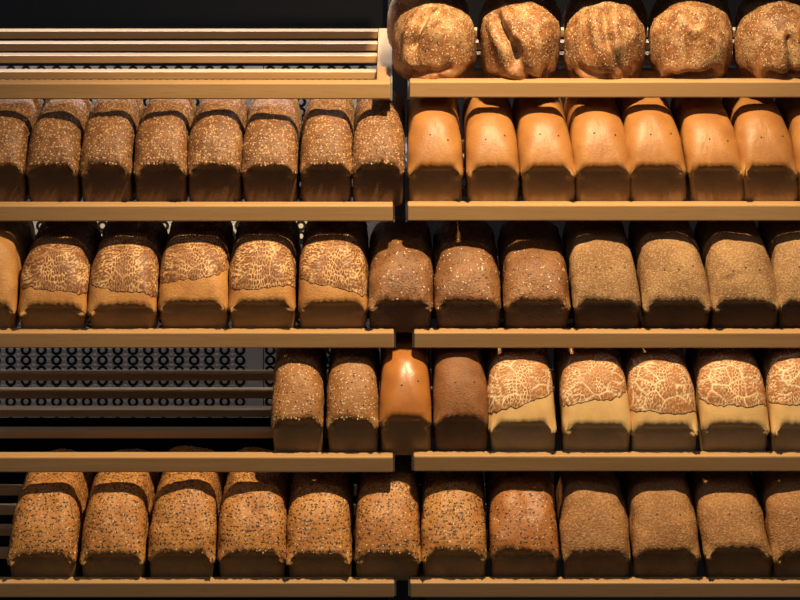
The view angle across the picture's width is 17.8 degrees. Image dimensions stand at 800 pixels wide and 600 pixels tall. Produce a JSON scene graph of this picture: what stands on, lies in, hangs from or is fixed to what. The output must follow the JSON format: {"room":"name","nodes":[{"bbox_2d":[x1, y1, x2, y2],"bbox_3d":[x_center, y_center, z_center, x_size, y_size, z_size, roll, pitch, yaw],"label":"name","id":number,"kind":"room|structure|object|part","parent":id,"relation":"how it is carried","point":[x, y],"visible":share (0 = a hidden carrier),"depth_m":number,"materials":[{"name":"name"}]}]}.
{"room":"food shop","nodes":[
{"label":"food shop","id":0,"kind":"room"},
{"bbox_2d":[0,0,799,599],"bbox_3d":[0.000,-0.025,4.880,4.800,2.750,0.100,0,0,0],"label":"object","id":1,"kind":"structure","parent":0,"point":[14,14],"depth_m":4.84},
{"bbox_3d":[0.000,1.375,2.030,6.000,0.050,5.800,0,0,0],"label":"floor","id":2,"kind":"structure","parent":0,"visible":0},
{"bbox_2d":[388,0,418,599],"bbox_3d":[0.007,0.250,4.803,0.059,2.200,0.035,0,0,0],"label":"upright","id":3,"kind":"object","parent":2,"relation":"on","point":[400,86],"visible":0.02,"depth_m":4.79,"materials":[{"name":"black metal"}]},
{"bbox_2d":[0,28,392,100],"bbox_3d":[-0.518,-0.426,4.545,1.010,0.168,0.427,0,0,0],"label":"shelf","id":4,"kind":"object","parent":3,"relation":"attached to","point":[381,88],"visible":0.88,"depth_m":4.51,"materials":[{"name":"brown wood"}]},
{"bbox_3d":[-0.028,-0.425,4.557,0.024,0.026,0.416,0,20,0],"label":"rail","id":5,"kind":"part","parent":4,"relation":"part of","materials":[{"name":"brown wood"}]},
{"bbox_3d":[-0.015,-0.426,4.557,0.003,0.032,0.415,0,20,0],"label":"plate","id":6,"kind":"part","parent":4,"relation":"part of","materials":[{"name":"metal"}]},
{"bbox_2d":[0,370,394,471],"bbox_3d":[-0.516,0.210,4.545,1.014,0.168,0.427,0,0,0],"label":"shelf","id":7,"kind":"object","parent":3,"relation":"attached to","point":[380,461],"visible":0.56,"depth_m":4.52,"materials":[{"name":"brown wood"}]},
{"bbox_2d":[271,326,326,451],"bbox_3d":[-0.176,0.156,4.463,0.093,0.221,0.298,0,0,-1],"label":"loaf","id":8,"kind":"object","parent":7,"relation":"on","point":[299,396],"visible":0.83,"depth_m":4.34,"materials":[{"name":"brown food"}]},
{"bbox_2d":[326,327,379,451],"bbox_3d":[-0.080,0.156,4.462,0.093,0.221,0.299,0,0,1],"label":"loaf","id":9,"kind":"object","parent":7,"relation":"on","point":[352,419],"visible":0.76,"depth_m":4.34,"materials":[{"name":"brown food"}]},
{"bbox_3d":[-0.024,0.211,4.557,0.024,0.026,0.416,0,20,0],"label":"rail","id":10,"kind":"part","parent":7,"relation":"part of","materials":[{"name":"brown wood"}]},
{"bbox_3d":[-0.010,0.210,4.557,0.003,0.032,0.415,0,20,0],"label":"plate","id":11,"kind":"part","parent":7,"relation":"part of","materials":[{"name":"metal"}]},
{"bbox_2d":[0,176,394,221],"bbox_3d":[-0.516,-0.218,4.545,1.014,0.168,0.427,0,0,0],"label":"shelf","id":12,"kind":"object","parent":3,"relation":"attached to","point":[9,211],"visible":0.34,"depth_m":4.33,"materials":[{"name":"brown wood"}]},
{"bbox_2d":[0,99,42,201],"bbox_3d":[-0.680,-0.267,4.460,0.092,0.214,0.302,0,0,1],"label":"loaf","id":13,"kind":"object","parent":12,"relation":"on","point":[18,117],"visible":0.69,"depth_m":4.34,"materials":[{"name":"brown food"}]},
{"bbox_2d":[25,99,92,201],"bbox_3d":[-0.591,-0.267,4.462,0.094,0.214,0.299,0,0,0],"label":"loaf","id":14,"kind":"object","parent":12,"relation":"on","point":[56,137],"visible":0.81,"depth_m":4.34,"materials":[{"name":"brown food"}]},
{"bbox_2d":[79,99,144,201],"bbox_3d":[-0.501,-0.269,4.461,0.092,0.219,0.300,0,0,0],"label":"loaf","id":15,"kind":"object","parent":12,"relation":"on","point":[107,154],"visible":0.84,"depth_m":4.34,"materials":[{"name":"brown food"}]},
{"bbox_2d":[133,99,196,201],"bbox_3d":[-0.407,-0.269,4.461,0.094,0.218,0.300,0,0,0],"label":"loaf","id":16,"kind":"object","parent":12,"relation":"on","point":[160,173],"visible":0.73,"depth_m":4.34,"materials":[{"name":"brown food"}]},
{"bbox_2d":[187,99,247,201],"bbox_3d":[-0.316,-0.270,4.462,0.097,0.218,0.300,0,0,-1],"label":"loaf","id":17,"kind":"object","parent":12,"relation":"on","point":[215,142],"visible":0.73,"depth_m":4.34,"materials":[{"name":"brown food"}]},
{"bbox_2d":[241,99,302,201],"bbox_3d":[-0.223,-0.266,4.462,0.099,0.211,0.299,0,0,0],"label":"loaf","id":18,"kind":"object","parent":12,"relation":"on","point":[270,167],"visible":0.91,"depth_m":4.34,"materials":[{"name":"brown food"}]},
{"bbox_2d":[300,99,354,201],"bbox_3d":[-0.125,-0.269,4.463,0.092,0.218,0.298,0,0,0],"label":"loaf","id":19,"kind":"object","parent":12,"relation":"on","point":[328,124],"visible":0.76,"depth_m":4.34,"materials":[{"name":"brown food"}]},
{"bbox_2d":[351,90,404,205],"bbox_3d":[-0.037,-0.268,4.461,0.094,0.216,0.300,0,0,1],"label":"loaf","id":20,"kind":"object","parent":12,"relation":"on","point":[378,149],"visible":0.84,"depth_m":4.34,"materials":[{"name":"brown food"}]},
{"bbox_3d":[-0.010,-0.218,4.557,0.003,0.032,0.415,0,20,0],"label":"plate","id":21,"kind":"part","parent":12,"relation":"part of","materials":[{"name":"metal"}]},
{"bbox_2d":[0,484,395,596],"bbox_3d":[-0.515,0.423,4.545,1.017,0.168,0.427,0,0,0],"label":"shelf","id":22,"kind":"object","parent":3,"relation":"attached to","point":[9,586],"visible":0.29,"depth_m":4.34,"materials":[{"name":"brown wood"}]},
{"bbox_2d":[7,448,93,576],"bbox_3d":[-0.608,0.372,4.465,0.123,0.217,0.292,0,0,1],"label":"loaf","id":23,"kind":"object","parent":22,"relation":"on","point":[50,511],"visible":0.73,"depth_m":4.34,"materials":[{"name":"brown food"}]},
{"bbox_2d":[79,449,158,576],"bbox_3d":[-0.488,0.372,4.465,0.116,0.216,0.291,0,0,1],"label":"loaf","id":24,"kind":"object","parent":22,"relation":"on","point":[118,516],"visible":0.75,"depth_m":4.34,"materials":[{"name":"brown food"}]},
{"bbox_2d":[148,445,224,576],"bbox_3d":[-0.371,0.369,4.464,0.118,0.222,0.293,0,0,0],"label":"loaf","id":25,"kind":"object","parent":22,"relation":"on","point":[183,531],"visible":0.75,"depth_m":4.34,"materials":[{"name":"brown food"}]},
{"bbox_2d":[217,447,290,576],"bbox_3d":[-0.252,0.370,4.464,0.120,0.220,0.294,0,0,0],"label":"loaf","id":26,"kind":"object","parent":22,"relation":"on","point":[252,532],"visible":0.73,"depth_m":4.34,"materials":[{"name":"brown food"}]},
{"bbox_2d":[285,449,353,576],"bbox_3d":[-0.139,0.372,4.464,0.115,0.216,0.294,0,0,0],"label":"loaf","id":27,"kind":"object","parent":22,"relation":"on","point":[320,519],"visible":0.8,"depth_m":4.34,"materials":[{"name":"brown food"}]},
{"bbox_2d":[354,448,420,580],"bbox_3d":[-0.021,0.371,4.465,0.116,0.219,0.292,0,0,1],"label":"loaf","id":28,"kind":"object","parent":22,"relation":"on","point":[388,506],"visible":0.81,"depth_m":4.34,"materials":[{"name":"brown food"}]},
{"bbox_2d":[0,280,395,347],"bbox_3d":[-0.515,-0.002,4.545,1.016,0.168,0.427,0,0,0],"label":"shelf","id":29,"kind":"object","parent":3,"relation":"attached to","point":[9,337],"visible":0.27,"depth_m":4.34,"materials":[{"name":"brown wood"}]},
{"bbox_2d":[0,221,35,327],"bbox_3d":[-0.709,-0.058,4.465,0.116,0.227,0.294,0,0,1],"label":"loaf","id":30,"kind":"object","parent":29,"relation":"on","point":[16,237],"visible":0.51,"depth_m":4.35,"materials":[{"name":"brown food"}]},
{"bbox_2d":[18,221,101,327],"bbox_3d":[-0.591,-0.050,4.466,0.121,0.211,0.290,0,0,0],"label":"loaf","id":31,"kind":"object","parent":29,"relation":"on","point":[56,271],"visible":0.97,"depth_m":4.34,"materials":[{"name":"brown food"}]},
{"bbox_2d":[87,221,168,327],"bbox_3d":[-0.473,-0.051,4.466,0.123,0.213,0.290,0,0,1],"label":"loaf","id":32,"kind":"object","parent":29,"relation":"on","point":[124,285],"visible":0.91,"depth_m":4.34,"materials":[{"name":"brown food"}]},
{"bbox_2d":[158,221,235,327],"bbox_3d":[-0.352,-0.051,4.465,0.121,0.212,0.292,0,0,0],"label":"loaf","id":33,"kind":"object","parent":29,"relation":"on","point":[196,258],"visible":0.88,"depth_m":4.34,"materials":[{"name":"brown food"}]},
{"bbox_2d":[228,221,300,327],"bbox_3d":[-0.236,-0.053,4.464,0.116,0.217,0.294,0,0,0],"label":"loaf","id":34,"kind":"object","parent":29,"relation":"on","point":[264,265],"visible":0.88,"depth_m":4.34,"materials":[{"name":"brown food"}]},
{"bbox_2d":[298,221,369,327],"bbox_3d":[-0.114,-0.053,4.464,0.120,0.216,0.292,0,0,0],"label":"loaf","id":35,"kind":"object","parent":29,"relation":"on","point":[334,256],"visible":0.88,"depth_m":4.34,"materials":[{"name":"brown food"}]},
{"bbox_3d":[-0.009,-0.002,4.557,0.003,0.032,0.415,0,20,0],"label":"plate","id":36,"kind":"part","parent":29,"relation":"part of","materials":[{"name":"metal"}]},
{"bbox_2d":[405,137,799,221],"bbox_3d":[0.516,-0.219,4.545,1.013,0.168,0.427,0,0,0],"label":"shelf","id":37,"kind":"object","parent":3,"relation":"attached to","point":[415,210],"visible":0.42,"depth_m":4.34,"materials":[{"name":"brown wood"}]},
{"bbox_3d":[0.011,-0.219,4.557,0.003,0.032,0.415,0,20,0],"label":"plate","id":38,"kind":"part","parent":37,"relation":"part of","materials":[{"name":"metal"}]},
{"bbox_3d":[0.025,-0.217,4.557,0.024,0.026,0.416,0,20,0],"label":"rail","id":39,"kind":"part","parent":37,"relation":"part of","materials":[{"name":"brown wood"}]},
{"bbox_2d":[407,98,463,200],"bbox_3d":[0.060,-0.273,4.462,0.097,0.225,0.296,0,0,0],"label":"loaf","id":40,"kind":"object","parent":37,"relation":"on","point":[435,171],"visible":0.87,"depth_m":4.34,"materials":[{"name":"brown food"}]},
{"bbox_2d":[462,98,519,200],"bbox_3d":[0.158,-0.271,4.461,0.094,0.220,0.300,0,0,0],"label":"loaf","id":41,"kind":"object","parent":37,"relation":"on","point":[491,157],"visible":0.88,"depth_m":4.34,"materials":[{"name":"brown food"}]},
{"bbox_2d":[512,98,576,200],"bbox_3d":[0.250,-0.271,4.462,0.100,0.221,0.298,0,0,0],"label":"loaf","id":42,"kind":"object","parent":37,"relation":"on","point":[546,161],"visible":0.84,"depth_m":4.34,"materials":[{"name":"brown food"}]},
{"bbox_2d":[563,98,631,200],"bbox_3d":[0.344,-0.273,4.462,0.104,0.224,0.297,0,0,0],"label":"loaf","id":43,"kind":"object","parent":37,"relation":"on","point":[595,126],"visible":0.77,"depth_m":4.34,"materials":[{"name":"brown food"}]},
{"bbox_2d":[615,98,686,200],"bbox_3d":[0.436,-0.274,4.462,0.109,0.225,0.298,0,0,0],"label":"loaf","id":44,"kind":"object","parent":37,"relation":"on","point":[657,164],"visible":0.76,"depth_m":4.34,"materials":[{"name":"brown food"}]},
{"bbox_2d":[670,98,743,200],"bbox_3d":[0.536,-0.271,4.463,0.108,0.219,0.297,0,0,0],"label":"loaf","id":45,"kind":"object","parent":37,"relation":"on","point":[706,131],"visible":0.78,"depth_m":4.34,"materials":[{"name":"brown food"}]},
{"bbox_2d":[721,98,798,200],"bbox_3d":[0.627,-0.273,4.462,0.110,0.224,0.299,0,0,0],"label":"loaf","id":46,"kind":"object","parent":37,"relation":"on","point":[769,172],"visible":0.8,"depth_m":4.34,"materials":[{"name":"brown food"}]},
{"bbox_2d":[775,98,799,200],"bbox_3d":[0.722,-0.271,4.463,0.109,0.220,0.298,0,0,0],"label":"loaf","id":47,"kind":"object","parent":37,"relation":"on","point":[789,108],"visible":0.42,"depth_m":4.37,"materials":[{"name":"brown food"}]},
{"bbox_2d":[407,27,799,98],"bbox_3d":[0.518,-0.429,4.545,1.010,0.168,0.427,0,0,0],"label":"shelf","id":48,"kind":"object","parent":3,"relation":"attached to","point":[733,84],"visible":0.23,"depth_m":4.34,"materials":[{"name":"brown wood"}]},
{"bbox_2d":[387,0,468,46],"bbox_3d":[0.051,-0.496,4.551,0.145,0.140,0.148,0,0,23],"label":"boule","id":49,"kind":"object","parent":48,"relation":"on","point":[397,8],"visible":0.28,"depth_m":4.51,"materials":[{"name":"brown food"}]},
{"bbox_2d":[392,1,476,79],"bbox_3d":[0.060,-0.443,4.399,0.150,0.148,0.157,0,0,-16],"label":"boule","id":50,"kind":"object","parent":48,"relation":"on","point":[434,40],"visible":1,"depth_m":4.34,"materials":[{"name":"brown food"}]},
{"bbox_2d":[477,0,560,45],"bbox_3d":[0.213,-0.496,4.555,0.148,0.138,0.146,0,0,27],"label":"boule","id":51,"kind":"object","parent":48,"relation":"on","point":[551,6],"visible":0.22,"depth_m":4.51,"materials":[{"name":"brown food"}]},
{"bbox_2d":[480,1,560,79],"bbox_3d":[0.207,-0.443,4.394,0.143,0.146,0.161,0,0,23],"label":"boule","id":52,"kind":"object","parent":48,"relation":"on","point":[520,40],"visible":1,"depth_m":4.34,"materials":[{"name":"brown food"}]},
{"bbox_2d":[564,1,645,78],"bbox_3d":[0.353,-0.443,4.396,0.141,0.146,0.161,0,0,18],"label":"boule","id":53,"kind":"object","parent":48,"relation":"on","point":[604,40],"visible":1,"depth_m":4.34,"materials":[{"name":"brown food"}]},
{"bbox_2d":[563,0,647,35],"bbox_3d":[0.368,-0.495,4.550,0.148,0.137,0.151,0,0,-12],"label":"boule","id":54,"kind":"object","parent":48,"relation":"on","point":[573,6],"visible":0.29,"depth_m":4.51,"materials":[{"name":"brown food"}]},
{"bbox_2d":[648,0,732,41],"bbox_3d":[0.519,-0.495,4.552,0.151,0.140,0.148,0,0,22],"label":"boule","id":55,"kind":"object","parent":48,"relation":"on","point":[660,6],"visible":0.27,"depth_m":4.51,"materials":[{"name":"brown food"}]},
{"bbox_2d":[649,1,732,77],"bbox_3d":[0.502,-0.442,4.396,0.144,0.148,0.159,0,0,12],"label":"boule","id":56,"kind":"object","parent":48,"relation":"on","point":[689,39],"visible":1,"depth_m":4.34,"materials":[{"name":"brown food"}]},
{"bbox_2d":[733,0,799,78],"bbox_3d":[0.653,-0.443,4.398,0.154,0.151,0.153,0,0,27],"label":"boule","id":57,"kind":"object","parent":48,"relation":"on","point":[766,44],"visible":1,"depth_m":4.34,"materials":[{"name":"brown food"}]},
{"bbox_2d":[735,0,799,32],"bbox_3d":[0.672,-0.496,4.553,0.148,0.140,0.147,0,0,13],"label":"boule","id":58,"kind":"object","parent":48,"relation":"on","point":[746,6],"visible":0.21,"depth_m":4.51,"materials":[{"name":"brown food"}]},
{"bbox_2d":[408,484,799,596],"bbox_3d":[0.518,0.423,4.545,1.009,0.168,0.427,0,0,0],"label":"shelf","id":59,"kind":"object","parent":3,"relation":"attached to","point":[420,586],"visible":0.23,"depth_m":4.34,"materials":[{"name":"brown wood"}]},
{"bbox_3d":[0.015,0.423,4.557,0.003,0.032,0.415,0,20,0],"label":"plate","id":60,"kind":"part","parent":59,"relation":"part of","materials":[{"name":"metal"}]},
{"bbox_3d":[0.029,0.424,4.557,0.024,0.026,0.416,0,20,0],"label":"rail","id":61,"kind":"part","parent":59,"relation":"part of","materials":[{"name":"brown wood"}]},
{"bbox_2d":[420,449,486,576],"bbox_3d":[0.092,0.371,4.464,0.117,0.218,0.295,0,0,-1],"label":"loaf","id":62,"kind":"object","parent":59,"relation":"on","point":[453,532],"visible":0.81,"depth_m":4.34,"materials":[{"name":"brown food"}]},
{"bbox_2d":[485,471,558,576],"bbox_3d":[0.212,0.370,4.463,0.122,0.221,0.294,0,0,1],"label":"loaf","id":63,"kind":"object","parent":59,"relation":"on","point":[521,513],"visible":0.84,"depth_m":4.34,"materials":[{"name":"brown food"}]},
{"bbox_2d":[554,471,630,576],"bbox_3d":[0.333,0.370,4.464,0.122,0.220,0.294,0,0,0],"label":"loaf","id":64,"kind":"object","parent":59,"relation":"on","point":[592,522],"visible":0.81,"depth_m":4.34,"materials":[{"name":"brown food"}]},
{"bbox_2d":[619,471,700,576],"bbox_3d":[0.452,0.370,4.464,0.120,0.220,0.294,0,0,0],"label":"loaf","id":65,"kind":"object","parent":59,"relation":"on","point":[663,531],"visible":0.78,"depth_m":4.34,"materials":[{"name":"brown food"}]},
{"bbox_2d":[685,449,771,576],"bbox_3d":[0.572,0.371,4.462,0.127,0.219,0.296,0,0,0],"label":"loaf","id":66,"kind":"object","parent":59,"relation":"on","point":[732,535],"visible":0.71,"depth_m":4.34,"materials":[{"name":"brown food"}]},
{"bbox_2d":[752,447,799,576],"bbox_3d":[0.690,0.370,4.464,0.127,0.220,0.293,0,0,0],"label":"loaf","id":67,"kind":"object","parent":59,"relation":"on","point":[778,492],"visible":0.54,"depth_m":4.34,"materials":[{"name":"brown food"}]},
{"bbox_2d":[411,369,799,470],"bbox_3d":[0.521,0.208,4.545,1.003,0.168,0.427,0,0,0],"label":"shelf","id":68,"kind":"object","parent":3,"relation":"attached to","point":[421,460],"visible":0.35,"depth_m":4.34,"materials":[{"name":"brown wood"}]},
{"bbox_2d":[379,332,431,454],"bbox_3d":[0.009,0.149,4.463,0.090,0.234,0.297,0,0,0],"label":"loaf","id":69,"kind":"object","parent":68,"relation":"on","point":[405,419],"visible":0.79,"depth_m":4.34,"materials":[{"name":"brown food"}]},
{"bbox_2d":[431,327,488,450],"bbox_3d":[0.104,0.147,4.463,0.096,0.237,0.297,0,0,0],"label":"loaf","id":70,"kind":"object","parent":68,"relation":"on","point":[459,384],"visible":0.73,"depth_m":4.33,"materials":[{"name":"brown food"}]},
{"bbox_2d":[484,322,556,450],"bbox_3d":[0.207,0.151,4.463,0.119,0.228,0.295,0,0,0],"label":"loaf","id":71,"kind":"object","parent":68,"relation":"on","point":[521,408],"visible":0.7,"depth_m":4.33,"materials":[{"name":"brown food"}]},
{"bbox_2d":[553,323,631,450],"bbox_3d":[0.334,0.151,4.465,0.122,0.228,0.293,0,0,0],"label":"loaf","id":72,"kind":"object","parent":68,"relation":"on","point":[591,394],"visible":0.75,"depth_m":4.34,"materials":[{"name":"brown food"}]},
{"bbox_2d":[619,322,698,450],"bbox_3d":[0.448,0.151,4.463,0.120,0.228,0.296,0,0,0],"label":"loaf","id":73,"kind":"object","parent":68,"relation":"on","point":[660,388],"visible":0.73,"depth_m":4.33,"materials":[{"name":"brown food"}]},
{"bbox_2d":[685,322,769,450],"bbox_3d":[0.569,0.151,4.464,0.121,0.227,0.293,0,0,0],"label":"loaf","id":74,"kind":"object","parent":68,"relation":"on","point":[732,411],"visible":0.7,"depth_m":4.34,"materials":[{"name":"brown food"}]},
{"bbox_2d":[752,327,799,450],"bbox_3d":[0.688,0.149,4.464,0.122,0.233,0.292,0,0,0],"label":"loaf","id":75,"kind":"object","parent":68,"relation":"on","point":[779,368],"visible":0.66,"depth_m":4.34,"materials":[{"name":"brown food"}]},
{"bbox_2d":[412,256,799,347],"bbox_3d":[0.522,-0.002,4.545,1.002,0.168,0.427,0,0,0],"label":"shelf","id":76,"kind":"object","parent":3,"relation":"attached to","point":[421,337],"visible":0.33,"depth_m":4.34,"materials":[{"name":"brown wood"}]},
{"bbox_2d":[368,216,433,331],"bbox_3d":[0.001,-0.047,4.463,0.113,0.205,0.294,0,0,0],"label":"loaf","id":77,"kind":"object","parent":76,"relation":"on","point":[400,297],"visible":0.98,"depth_m":4.34,"materials":[{"name":"brown food"}]},
{"bbox_3d":[0.022,-0.002,4.557,0.003,0.032,0.415,0,20,0],"label":"plate","id":78,"kind":"part","parent":76,"relation":"part of","materials":[{"name":"metal"}]},
{"bbox_2d":[432,221,500,327],"bbox_3d":[0.114,-0.047,4.464,0.116,0.204,0.295,0,0,0],"label":"loaf","id":79,"kind":"object","parent":76,"relation":"on","point":[467,282],"visible":0.94,"depth_m":4.35,"materials":[{"name":"brown food"}]},
{"bbox_2d":[497,221,570,327],"bbox_3d":[0.232,-0.047,4.465,0.116,0.204,0.293,0,0,0],"label":"loaf","id":80,"kind":"object","parent":76,"relation":"on","point":[533,275],"visible":0.94,"depth_m":4.35,"materials":[{"name":"brown food"}]},
{"bbox_2d":[562,221,640,327],"bbox_3d":[0.350,-0.053,4.463,0.120,0.218,0.294,0,0,0],"label":"loaf","id":81,"kind":"object","parent":76,"relation":"on","point":[603,283],"visible":0.82,"depth_m":4.34,"materials":[{"name":"brown food"}]},
{"bbox_2d":[628,221,711,327],"bbox_3d":[0.469,-0.054,4.464,0.122,0.219,0.294,0,0,0],"label":"loaf","id":82,"kind":"object","parent":76,"relation":"on","point":[670,271],"visible":0.8,"depth_m":4.34,"materials":[{"name":"brown food"}]},
{"bbox_2d":[694,221,780,327],"bbox_3d":[0.586,-0.054,4.464,0.123,0.219,0.293,0,0,0],"label":"loaf","id":83,"kind":"object","parent":76,"relation":"on","point":[736,262],"visible":0.85,"depth_m":4.34,"materials":[{"name":"brown food"}]},
{"bbox_2d":[758,221,799,327],"bbox_3d":[0.698,-0.054,4.465,0.120,0.220,0.293,0,0,0],"label":"loaf","id":84,"kind":"object","parent":76,"relation":"on","point":[781,239],"visible":0.55,"depth_m":4.35,"materials":[{"name":"brown food"}]}
]}

